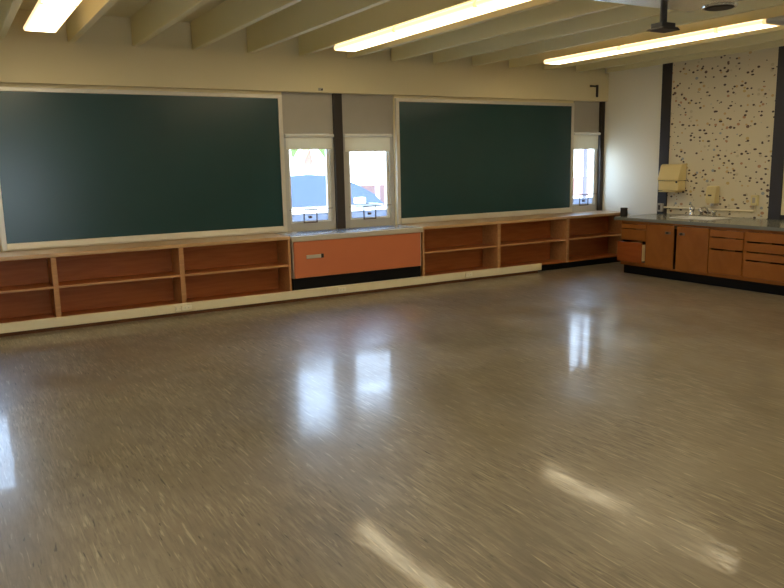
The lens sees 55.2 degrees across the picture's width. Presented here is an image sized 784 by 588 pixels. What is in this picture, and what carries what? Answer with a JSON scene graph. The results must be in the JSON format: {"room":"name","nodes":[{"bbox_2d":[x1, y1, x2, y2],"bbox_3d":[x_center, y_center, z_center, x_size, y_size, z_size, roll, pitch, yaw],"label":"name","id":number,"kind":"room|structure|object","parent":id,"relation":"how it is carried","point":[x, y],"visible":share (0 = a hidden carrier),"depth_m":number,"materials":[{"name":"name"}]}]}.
{"room":"classroom","nodes":[
{"label":"classroom","id":0,"kind":"room"},
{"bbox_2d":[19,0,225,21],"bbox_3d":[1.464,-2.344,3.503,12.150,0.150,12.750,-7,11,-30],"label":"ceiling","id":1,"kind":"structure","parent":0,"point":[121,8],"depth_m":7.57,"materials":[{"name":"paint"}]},
{"bbox_2d":[0,0,22,38],"bbox_3d":[-0.755,-1.843,2.220,0.065,0.303,12.300,-7,11,-30],"label":"ceiling beam","id":2,"kind":"structure","parent":1,"relation":"attached to","point":[8,8],"depth_m":6.50,"materials":[{"name":"beige paint"}]},
{"bbox_2d":[23,0,76,32],"bbox_3d":[-2.875,-2.473,6.244,0.280,0.360,1.270,-7,11,-30],"label":"ceiling light","id":3,"kind":"object","parent":1,"relation":"attached to","point":[44,17],"visible":0.81,"depth_m":6.20,"materials":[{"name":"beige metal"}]},
{"bbox_2d":[39,0,81,5],"bbox_3d":[-2.216,-2.296,5.149,0.280,0.360,1.270,-7,11,-30],"label":"ceiling light","id":4,"kind":"object","parent":1,"relation":"attached to","point":[56,2],"visible":1,"depth_m":5.64,"materials":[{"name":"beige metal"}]},
{"bbox_2d":[66,0,117,42],"bbox_3d":[-0.196,-1.912,2.545,0.065,0.303,12.300,-7,11,-30],"label":"ceiling beam","id":5,"kind":"structure","parent":1,"relation":"attached to","point":[87,12],"depth_m":6.85,"materials":[{"name":"beige paint"}]},
{"bbox_2d":[130,0,210,45],"bbox_3d":[0.362,-1.980,2.870,0.065,0.303,12.300,-7,11,-30],"label":"ceiling beam","id":6,"kind":"structure","parent":1,"relation":"attached to","point":[156,16],"depth_m":7.13,"materials":[{"name":"beige paint"}]},
{"bbox_2d":[191,0,301,49],"bbox_3d":[0.921,-2.049,3.195,0.065,0.303,12.300,-7,11,-30],"label":"ceiling beam","id":7,"kind":"structure","parent":1,"relation":"attached to","point":[229,17],"depth_m":7.30,"materials":[{"name":"beige paint"}]},
{"bbox_2d":[246,0,390,52],"bbox_3d":[1.480,-2.118,3.520,0.065,0.303,12.300,-7,11,-30],"label":"ceiling beam","id":8,"kind":"structure","parent":1,"relation":"attached to","point":[304,16],"depth_m":7.45,"materials":[{"name":"beige paint"}]},
{"bbox_2d":[298,0,475,55],"bbox_3d":[2.038,-2.186,3.845,0.065,0.303,12.300,-7,11,-30],"label":"ceiling beam","id":9,"kind":"structure","parent":1,"relation":"attached to","point":[392,13],"depth_m":7.53,"materials":[{"name":"beige paint"}]},
{"bbox_2d":[334,26,413,51],"bbox_3d":[-0.199,-2.652,7.826,0.280,0.056,1.270,-7,11,-30],"label":"ceiling light","id":10,"kind":"object","parent":9,"relation":"attached to","point":[387,35],"visible":0.8,"depth_m":7.75,"materials":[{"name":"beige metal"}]},
{"bbox_2d":[394,0,498,33],"bbox_3d":[0.460,-2.475,6.731,0.280,0.056,1.270,-7,11,-30],"label":"ceiling light","id":11,"kind":"object","parent":9,"relation":"attached to","point":[469,10],"visible":0.84,"depth_m":6.64,"materials":[{"name":"glowing white plastic diffuser"},{"name":"white metal"}]},
{"bbox_2d":[475,0,530,8],"bbox_3d":[1.119,-2.297,5.636,0.280,0.056,1.270,-7,11,-30],"label":"ceiling light","id":12,"kind":"object","parent":9,"relation":"attached to","point":[494,4],"visible":1,"depth_m":6.03,"materials":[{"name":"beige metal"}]},
{"bbox_2d":[596,0,741,32],"bbox_3d":[1.720,-1.923,4.551,1.648,0.445,0.950,-7,11,-30],"label":"projector mount","id":13,"kind":"object","parent":9,"relation":"attached to","point":[663,26],"visible":1,"depth_m":5.03,"materials":[{"name":"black dark metal"}]},
{"bbox_2d":[347,0,562,58],"bbox_3d":[2.597,-2.255,4.170,0.065,0.303,12.300,-7,11,-30],"label":"ceiling beam","id":14,"kind":"structure","parent":1,"relation":"attached to","point":[532,4],"depth_m":7.39,"materials":[{"name":"beige paint"}]},
{"bbox_2d":[391,0,627,60],"bbox_3d":[3.155,-2.324,4.495,0.065,0.303,12.300,-7,11,-30],"label":"ceiling beam","id":15,"kind":"structure","parent":1,"relation":"attached to","point":[563,10],"depth_m":7.76,"materials":[{"name":"beige paint"}]},
{"bbox_2d":[433,5,676,63],"bbox_3d":[3.714,-2.392,4.821,0.065,0.303,12.300,-7,11,-30],"label":"ceiling beam","id":16,"kind":"structure","parent":1,"relation":"attached to","point":[627,13],"depth_m":8.08,"materials":[{"name":"beige paint"}]},
{"bbox_2d":[472,0,783,65],"bbox_3d":[4.273,-2.461,5.146,0.065,0.303,12.300,-7,11,-30],"label":"ceiling beam","id":17,"kind":"structure","parent":1,"relation":"attached to","point":[679,18],"depth_m":8.19,"materials":[{"name":"beige paint"}]},
{"bbox_2d":[509,5,783,67],"bbox_3d":[4.832,-2.530,5.471,0.065,0.303,12.300,-7,11,-30],"label":"ceiling beam","id":18,"kind":"structure","parent":1,"relation":"attached to","point":[778,10],"depth_m":8.58,"materials":[{"name":"beige paint"}]},
{"bbox_2d":[544,45,633,64],"bbox_3d":[2.431,-2.975,9.357,0.280,0.056,1.270,-7,11,-30],"label":"ceiling light","id":19,"kind":"object","parent":18,"relation":"attached to","point":[614,50],"visible":0.84,"depth_m":9.27,"materials":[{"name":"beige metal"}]},
{"bbox_2d":[619,27,730,50],"bbox_3d":[3.090,-2.798,8.262,0.280,0.056,1.270,-7,11,-30],"label":"ceiling light","id":20,"kind":"object","parent":18,"relation":"attached to","point":[707,33],"visible":0.84,"depth_m":8.18,"materials":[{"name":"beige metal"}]},
{"bbox_2d":[716,18,779,33],"bbox_3d":[3.555,-2.673,7.490,0.280,0.056,0.510,-7,11,-30],"label":"ceiling light","id":21,"kind":"object","parent":18,"relation":"attached to","point":[753,25],"visible":0.8,"depth_m":7.44,"materials":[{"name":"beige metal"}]},
{"bbox_2d":[766,15,783,25],"bbox_3d":[4.216,-2.494,6.391,0.280,0.056,2.020,-7,11,-30],"label":"ceiling light","id":22,"kind":"object","parent":18,"relation":"attached to","point":[777,20],"visible":1,"depth_m":7.13,"materials":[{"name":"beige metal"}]},
{"bbox_2d":[543,25,783,69],"bbox_3d":[5.390,-2.598,5.796,0.065,0.303,12.300,-7,11,-30],"label":"ceiling beam","id":23,"kind":"structure","parent":1,"relation":"attached to","point":[777,28],"depth_m":9.10,"materials":[{"name":"beige paint"}]},
{"bbox_2d":[576,30,783,71],"bbox_3d":[5.949,-2.667,6.121,0.065,0.303,12.300,-7,11,-30],"label":"ceiling beam","id":24,"kind":"structure","parent":1,"relation":"attached to","point":[779,35],"depth_m":9.66,"materials":[{"name":"beige paint"}]},
{"bbox_2d":[0,9,604,251],"bbox_3d":[-1.722,-1.554,9.096,11.700,3.200,0.200,-7,11,-30],"label":"wall","id":25,"kind":"structure","parent":0,"point":[109,30],"depth_m":8.42,"materials":[{"name":"beige paint"}]},
{"bbox_2d":[0,86,287,251],"bbox_3d":[-2.680,-1.421,8.390,3.170,1.656,0.054,-7,11,-30],"label":"chalkboard","id":26,"kind":"object","parent":25,"relation":"attached to","point":[79,167],"visible":1,"depth_m":8.29,"materials":[{"name":"metal"}]},
{"bbox_2d":[0,38,608,101],"bbox_3d":[-1.674,-2.605,8.790,11.698,0.420,0.080,-7,11,-30],"label":"beam","id":27,"kind":"structure","parent":25,"relation":"attached to","point":[21,61],"depth_m":8.87,"materials":[{"name":"beige paint"}]},
{"bbox_2d":[281,92,335,231],"bbox_3d":[-1.054,-1.654,9.438,0.692,1.701,0.095,-7,11,-30],"label":"window","id":28,"kind":"structure","parent":25,"relation":"in","point":[302,113],"depth_m":9.39,"materials":[{"name":"white paint"}]},
{"bbox_2d":[289,208,327,222],"bbox_3d":[-1.025,-0.995,9.524,0.600,0.177,0.030,-7,11,-30],"label":"window latch","id":29,"kind":"object","parent":28,"relation":"attached to","point":[316,217],"depth_m":9.53,"materials":[{"name":"brown metal"}]},
{"bbox_2d":[284,134,333,149],"bbox_3d":[-1.026,-1.897,9.336,0.660,0.189,0.045,-7,11,-30],"label":"roller blind","id":30,"kind":"object","parent":28,"relation":"attached to","point":[293,141],"visible":1,"depth_m":9.34,"materials":[{"name":"beige fabric"}]},
{"bbox_2d":[332,93,345,228],"bbox_3d":[-0.699,-1.695,9.630,0.120,1.701,0.120,-7,11,-30],"label":"trim","id":31,"kind":"structure","parent":25,"relation":"attached to","point":[336,97],"depth_m":9.57,"materials":[{"name":"brown paint"}]},
{"bbox_2d":[342,94,394,227],"bbox_3d":[-0.322,-1.744,9.864,0.771,1.701,0.095,-7,11,-30],"label":"window","id":32,"kind":"structure","parent":25,"relation":"in","point":[361,114],"depth_m":9.82,"materials":[{"name":"white paint"}]},
{"bbox_2d":[343,134,391,151],"bbox_3d":[-0.308,-1.970,9.757,0.700,0.226,0.045,-7,11,-30],"label":"roller blind","id":33,"kind":"object","parent":32,"relation":"attached to","point":[353,142],"visible":1,"depth_m":9.76,"materials":[{"name":"beige fabric"}]},
{"bbox_2d":[353,205,382,218],"bbox_3d":[-0.285,-1.086,9.955,0.640,0.177,0.030,-7,11,-30],"label":"window latch","id":34,"kind":"object","parent":32,"relation":"attached to","point":[362,214],"depth_m":9.96,"materials":[{"name":"brown metal"}]},
{"bbox_2d":[394,98,574,223],"bbox_3d":[1.429,-1.926,10.781,3.180,1.656,0.054,-7,11,-30],"label":"chalkboard","id":35,"kind":"object","parent":25,"relation":"attached to","point":[456,159],"visible":1,"depth_m":10.69,"materials":[{"name":"metal"}]},
{"bbox_2d":[572,101,598,211],"bbox_3d":[3.011,-2.154,11.804,0.577,1.701,0.095,-7,11,-30],"label":"window","id":36,"kind":"structure","parent":25,"relation":"in","point":[586,114],"depth_m":11.78,"materials":[{"name":"white paint"}]},
{"bbox_2d":[578,194,588,205],"bbox_3d":[3.049,-1.495,11.895,0.530,0.177,0.030,-7,11,-30],"label":"window latch","id":37,"kind":"object","parent":36,"relation":"attached to","point":[581,201],"depth_m":11.92,"materials":[{"name":"brown metal"}]},
{"bbox_2d":[574,132,600,148],"bbox_3d":[3.041,-2.392,11.705,0.555,0.256,0.045,-7,11,-30],"label":"roller blind","id":38,"kind":"object","parent":36,"relation":"attached to","point":[582,140],"visible":1,"depth_m":11.71,"materials":[{"name":"beige fabric"}]},
{"bbox_2d":[590,85,598,96],"bbox_3d":[3.107,-3.122,11.523,0.160,0.180,0.021,-7,11,-30],"label":"wall bracket","id":39,"kind":"object","parent":25,"relation":"attached to","point":[596,86],"visible":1,"depth_m":11.54,"materials":[{"name":"black metal"}]},
{"bbox_2d":[0,262,783,587],"bbox_3d":[1.533,0.930,4.076,12.150,0.100,12.750,-7,11,-30],"label":"floor","id":40,"kind":"structure","parent":0,"point":[598,425],"depth_m":4.37,"materials":[{"name":"tile"}]},
{"bbox_2d":[0,257,58,322],"bbox_3d":[-4.080,0.026,7.492,1.280,0.738,0.539,-7,11,-30],"label":"bookcase","id":41,"kind":"object","parent":40,"relation":"on","point":[28,291],"visible":0.74,"depth_m":7.71,"materials":[{"name":"brown wood"}]},
{"bbox_2d":[53,248,184,316],"bbox_3d":[-2.980,-0.110,8.133,1.280,0.738,0.539,-7,11,-30],"label":"bookcase","id":42,"kind":"object","parent":40,"relation":"on","point":[93,283],"visible":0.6,"depth_m":8.17,"materials":[{"name":"brown wood"}]},
{"bbox_2d":[0,233,289,260],"bbox_3d":[-2.985,-0.492,8.062,3.850,0.040,0.554,-7,11,-30],"label":"countertop","id":43,"kind":"structure","parent":42,"relation":"on","point":[182,243],"depth_m":8.05,"materials":[{"name":"laminate"}]},
{"bbox_2d":[181,240,291,302],"bbox_3d":[-1.879,-0.245,8.773,1.280,0.738,0.539,-7,11,-30],"label":"bookcase","id":44,"kind":"object","parent":40,"relation":"on","point":[212,272],"visible":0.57,"depth_m":8.83,"materials":[{"name":"brown wood"}]},
{"bbox_2d":[0,263,541,336],"bbox_3d":[-1.208,0.034,8.853,7.805,0.134,0.079,-7,11,-30],"label":"baseboard","id":45,"kind":"structure","parent":40,"relation":"on","point":[162,311],"depth_m":8.56,"materials":[{"name":"beige wood"}]},
{"bbox_2d":[175,306,180,310],"bbox_3d":[-2.332,0.159,8.165,0.060,0.052,0.025,-7,11,-30],"label":"outlet","id":46,"kind":"object","parent":45,"relation":"attached to","point":[177,308],"depth_m":8.15,"materials":[{"name":"beige plastic"}]},
{"bbox_2d":[181,305,191,310],"bbox_3d":[-2.250,0.148,8.213,0.110,0.052,0.025,-7,11,-30],"label":"outlet","id":47,"kind":"object","parent":45,"relation":"attached to","point":[183,307],"depth_m":8.20,"materials":[{"name":"beige plastic"}]},
{"bbox_2d":[337,287,345,291],"bbox_3d":[-0.613,-0.056,9.165,0.110,0.052,0.025,-7,11,-30],"label":"outlet","id":48,"kind":"object","parent":45,"relation":"attached to","point":[339,289],"depth_m":9.15,"materials":[{"name":"beige plastic"}]},
{"bbox_2d":[275,224,422,290],"bbox_3d":[-0.521,-0.428,9.534,1.845,0.781,0.582,-7,11,-30],"label":"heater","id":49,"kind":"object","parent":40,"relation":"on","point":[341,256],"visible":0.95,"depth_m":9.27,"materials":[{"name":"orange metal"}]},
{"bbox_2d":[298,226,394,232],"bbox_3d":[-0.568,-0.825,9.550,1.320,0.003,0.170,-7,11,-30],"label":"grille","id":50,"kind":"object","parent":49,"relation":"attached to","point":[375,226],"depth_m":9.52,"materials":[{"name":"brown paint"}]},
{"bbox_2d":[421,224,498,275],"bbox_3d":[0.810,-0.575,10.338,1.262,0.738,0.539,-7,11,-30],"label":"bookcase","id":51,"kind":"object","parent":40,"relation":"on","point":[468,248],"visible":0.59,"depth_m":10.44,"materials":[{"name":"brown wood"}]},
{"bbox_2d":[499,219,567,270],"bbox_3d":[1.904,-0.710,10.975,1.285,0.738,0.539,-7,11,-30],"label":"bookcase","id":52,"kind":"object","parent":40,"relation":"on","point":[544,242],"visible":0.71,"depth_m":11.09,"materials":[{"name":"brown wood"}]},
{"bbox_2d":[401,210,619,229],"bbox_3d":[1.886,-1.091,10.896,3.785,0.040,0.554,-7,11,-30],"label":"countertop","id":53,"kind":"structure","parent":52,"relation":"on","point":[543,217],"depth_m":10.64,"materials":[{"name":"laminate"}]},
{"bbox_2d":[565,215,621,267],"bbox_3d":[2.981,-0.842,11.601,1.220,0.738,0.539,-7,11,-30],"label":"bookcase","id":54,"kind":"object","parent":40,"relation":"on","point":[591,240],"visible":0.61,"depth_m":11.70,"materials":[{"name":"brown wood"}]},
{"bbox_2d":[617,220,648,275],"bbox_3d":[3.713,-0.683,10.574,1.054,0.748,0.445,-7,11,-30],"label":"base cabinet","id":55,"kind":"object","parent":40,"relation":"on","point":[631,250],"visible":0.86,"depth_m":10.33,"materials":[{"name":"brown wood"}]},
{"bbox_2d":[645,222,710,284],"bbox_3d":[4.092,-0.587,9.981,1.016,0.748,0.975,-7,11,-30],"label":"base cabinet","id":56,"kind":"object","parent":40,"relation":"on","point":[681,253],"visible":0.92,"depth_m":9.72,"materials":[{"name":"brown wood"}]},
{"bbox_2d":[614,213,783,230],"bbox_3d":[4.351,-0.907,9.492,0.999,0.040,3.110,-7,11,-30],"label":"countertop","id":57,"kind":"structure","parent":56,"relation":"on","point":[735,222],"depth_m":9.51,"materials":[{"name":"grey laminate"}]},
{"bbox_2d":[620,208,627,216],"bbox_3d":[3.270,-1.155,10.569,0.104,0.122,0.104,-7,11,-30],"label":"cup","id":58,"kind":"object","parent":57,"relation":"on","point":[623,211],"visible":1,"depth_m":10.53,"materials":[{"name":"plastic"}]},
{"bbox_2d":[689,204,694,214],"bbox_3d":[4.154,-1.176,10.407,0.120,0.164,0.074,-7,11,-30],"label":"drinking faucet","id":59,"kind":"object","parent":57,"relation":"on","point":[692,208],"visible":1,"depth_m":10.40,"materials":[{"name":"silver metal"}]},
{"bbox_2d":[669,215,731,228],"bbox_3d":[4.117,-0.944,10.017,0.410,0.157,0.670,-7,11,-30],"label":"sink","id":60,"kind":"object","parent":57,"relation":"in","point":[689,216],"visible":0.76,"depth_m":10.05,"materials":[{"name":"white ceramic"}]},
{"bbox_2d":[675,217,720,228],"bbox_3d":[4.104,-0.938,10.011,0.300,0.148,0.590,-7,11,-30],"label":"basin","id":61,"kind":"object","parent":60,"relation":"in","point":[699,218],"depth_m":10.00,"materials":[{"name":"silver metal"}]},
{"bbox_2d":[698,206,716,216],"bbox_3d":[4.233,-1.122,10.171,0.219,0.136,0.260,-7,11,-30],"label":"sink faucet","id":62,"kind":"object","parent":57,"relation":"on","point":[700,208],"visible":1,"depth_m":10.17,"materials":[{"name":"silver metal"}]},
{"bbox_2d":[708,226,745,289],"bbox_3d":[4.476,-0.489,9.374,0.984,0.748,0.475,-7,11,-30],"label":"base cabinet","id":63,"kind":"object","parent":40,"relation":"on","point":[726,245],"visible":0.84,"depth_m":9.13,"materials":[{"name":"brown wood"}]},
{"bbox_2d":[742,229,783,295],"bbox_3d":[4.872,-0.382,8.716,0.984,0.748,1.075,-7,11,-30],"label":"base cabinet","id":64,"kind":"object","parent":40,"relation":"on","point":[763,263],"visible":1,"depth_m":8.72,"materials":[{"name":"brown wood"}]},
{"bbox_2d":[602,65,758,218],"bbox_3d":[6.543,-1.334,6.836,0.200,3.200,12.540,-7,11,-30],"label":"wall","id":65,"kind":"structure","parent":0,"point":[633,105],"depth_m":11.38,"materials":[{"name":"white paint"}]},
{"bbox_2d":[596,102,604,210],"bbox_3d":[3.301,-2.186,11.952,0.075,1.701,0.130,-7,11,-30],"label":"trim","id":66,"kind":"structure","parent":65,"relation":"attached to","point":[601,104],"depth_m":11.90,"materials":[{"name":"brown paint"}]},
{"bbox_2d":[657,63,672,212],"bbox_3d":[3.964,-1.852,10.924,0.035,2.920,0.165,-7,11,-30],"label":"trim","id":67,"kind":"structure","parent":65,"relation":"attached to","point":[667,71],"depth_m":10.80,"materials":[{"name":"paint"}]},
{"bbox_2d":[658,164,686,191],"bbox_3d":[3.995,-1.655,10.706,0.170,0.395,0.358,-7,11,-30],"label":"dispenser","id":68,"kind":"object","parent":65,"relation":"attached to","point":[675,173],"visible":1,"depth_m":10.62,"materials":[{"name":"plastic"}]},
{"bbox_2d":[607,40,783,71],"bbox_3d":[6.474,-2.735,6.403,0.055,0.288,12.260,-7,11,-30],"label":"trim","id":69,"kind":"structure","parent":65,"relation":"attached to","point":[774,44],"depth_m":10.18,"materials":[{"name":"beige paint"}]},
{"bbox_2d":[667,47,778,218],"bbox_3d":[4.409,-2.121,10.116,0.019,2.130,1.587,-7,11,-30],"label":"tackboard","id":70,"kind":"object","parent":65,"relation":"attached to","point":[723,107],"visible":0.93,"depth_m":10.02,"materials":[{"name":"beige"}]},
{"bbox_2d":[657,195,758,211],"bbox_3d":[4.321,-1.246,10.365,0.066,0.275,1.575,-7,11,-30],"label":"conduit","id":71,"kind":"object","parent":70,"relation":"attached to","point":[754,198],"visible":1,"depth_m":10.11,"materials":[{"name":"beige metal"}]},
{"bbox_2d":[705,186,719,205],"bbox_3d":[4.368,-1.333,10.226,0.106,0.278,0.155,-7,11,-30],"label":"soap dispenser","id":72,"kind":"object","parent":70,"relation":"attached to","point":[712,192],"visible":1,"depth_m":10.18,"materials":[{"name":"yellow plastic"}]},
{"bbox_2d":[768,46,783,219],"bbox_3d":[4.858,-1.611,9.438,0.035,2.920,0.163,-7,11,-30],"label":"trim","id":73,"kind":"structure","parent":65,"relation":"attached to","point":[777,161],"depth_m":9.39,"materials":[{"name":"paint"}]},
{"bbox_2d":[780,173,783,219],"bbox_3d":[5.377,-1.859,8.498,0.029,2.130,1.895,-7,11,-30],"label":"wall panel","id":74,"kind":"object","parent":65,"relation":"attached to","point":[782,203],"visible":1,"depth_m":9.43,"materials":[{"name":"beige paint"}]},
{"label":"outside","id":75,"kind":"structure","parent":0,"visible":0},
{"bbox_2d":[573,194,590,197],"bbox_3d":[-12.436,-2.916,28.917,70.000,0.200,44.760,-7,11,-30],"label":"ground","id":76,"kind":"structure","parent":75,"point":[574,196],"depth_m":35.52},
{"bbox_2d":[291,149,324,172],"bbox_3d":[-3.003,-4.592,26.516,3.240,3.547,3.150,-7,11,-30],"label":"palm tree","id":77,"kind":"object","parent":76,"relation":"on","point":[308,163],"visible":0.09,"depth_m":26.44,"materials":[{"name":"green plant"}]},
{"bbox_2d":[290,173,385,213],"bbox_3d":[-1.563,-1.576,14.715,4.500,1.600,1.860,-7,11,-30],"label":"parked car","id":78,"kind":"object","parent":76,"relation":"on","point":[308,190],"visible":0.23,"depth_m":13.93,"materials":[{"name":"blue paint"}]},
{"bbox_2d":[354,197,365,203],"bbox_3d":[-0.614,-1.777,14.241,0.200,0.120,0.140,-7,11,-30],"label":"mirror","id":79,"kind":"object","parent":78,"relation":"attached to","point":[357,200],"depth_m":14.18,"materials":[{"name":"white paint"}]},
{"bbox_2d":[350,152,385,204],"bbox_3d":[-0.165,-5.286,29.460,3.239,3.782,3.516,-7,11,-30],"label":"palm tree","id":80,"kind":"object","parent":76,"relation":"on","point":[350,152],"visible":0.02,"depth_m":29.48,"materials":[{"name":"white plant"}]},
{"bbox_2d":[374,151,379,198],"bbox_3d":[-0.574,-5.982,26.580,0.160,6.150,0.152,-7,11,-30],"label":"utility pole","id":81,"kind":"object","parent":76,"relation":"on","point":[376,153],"visible":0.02,"depth_m":26.81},
{"bbox_2d":[359,177,591,204],"bbox_3d":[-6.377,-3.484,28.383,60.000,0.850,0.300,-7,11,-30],"label":"building","id":82,"kind":"structure","parent":76,"relation":"on","point":[578,181],"depth_m":37.24,"materials":[{"name":"white"}]},
{"bbox_2d":[582,149,587,197],"bbox_3d":[4.750,-3.744,18.364,0.280,4.350,0.280,-7,11,-30],"label":"lamp post","id":83,"kind":"object","parent":76,"relation":"on","point":[585,151],"visible":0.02,"depth_m":18.45,"materials":[{"name":"white metal"}]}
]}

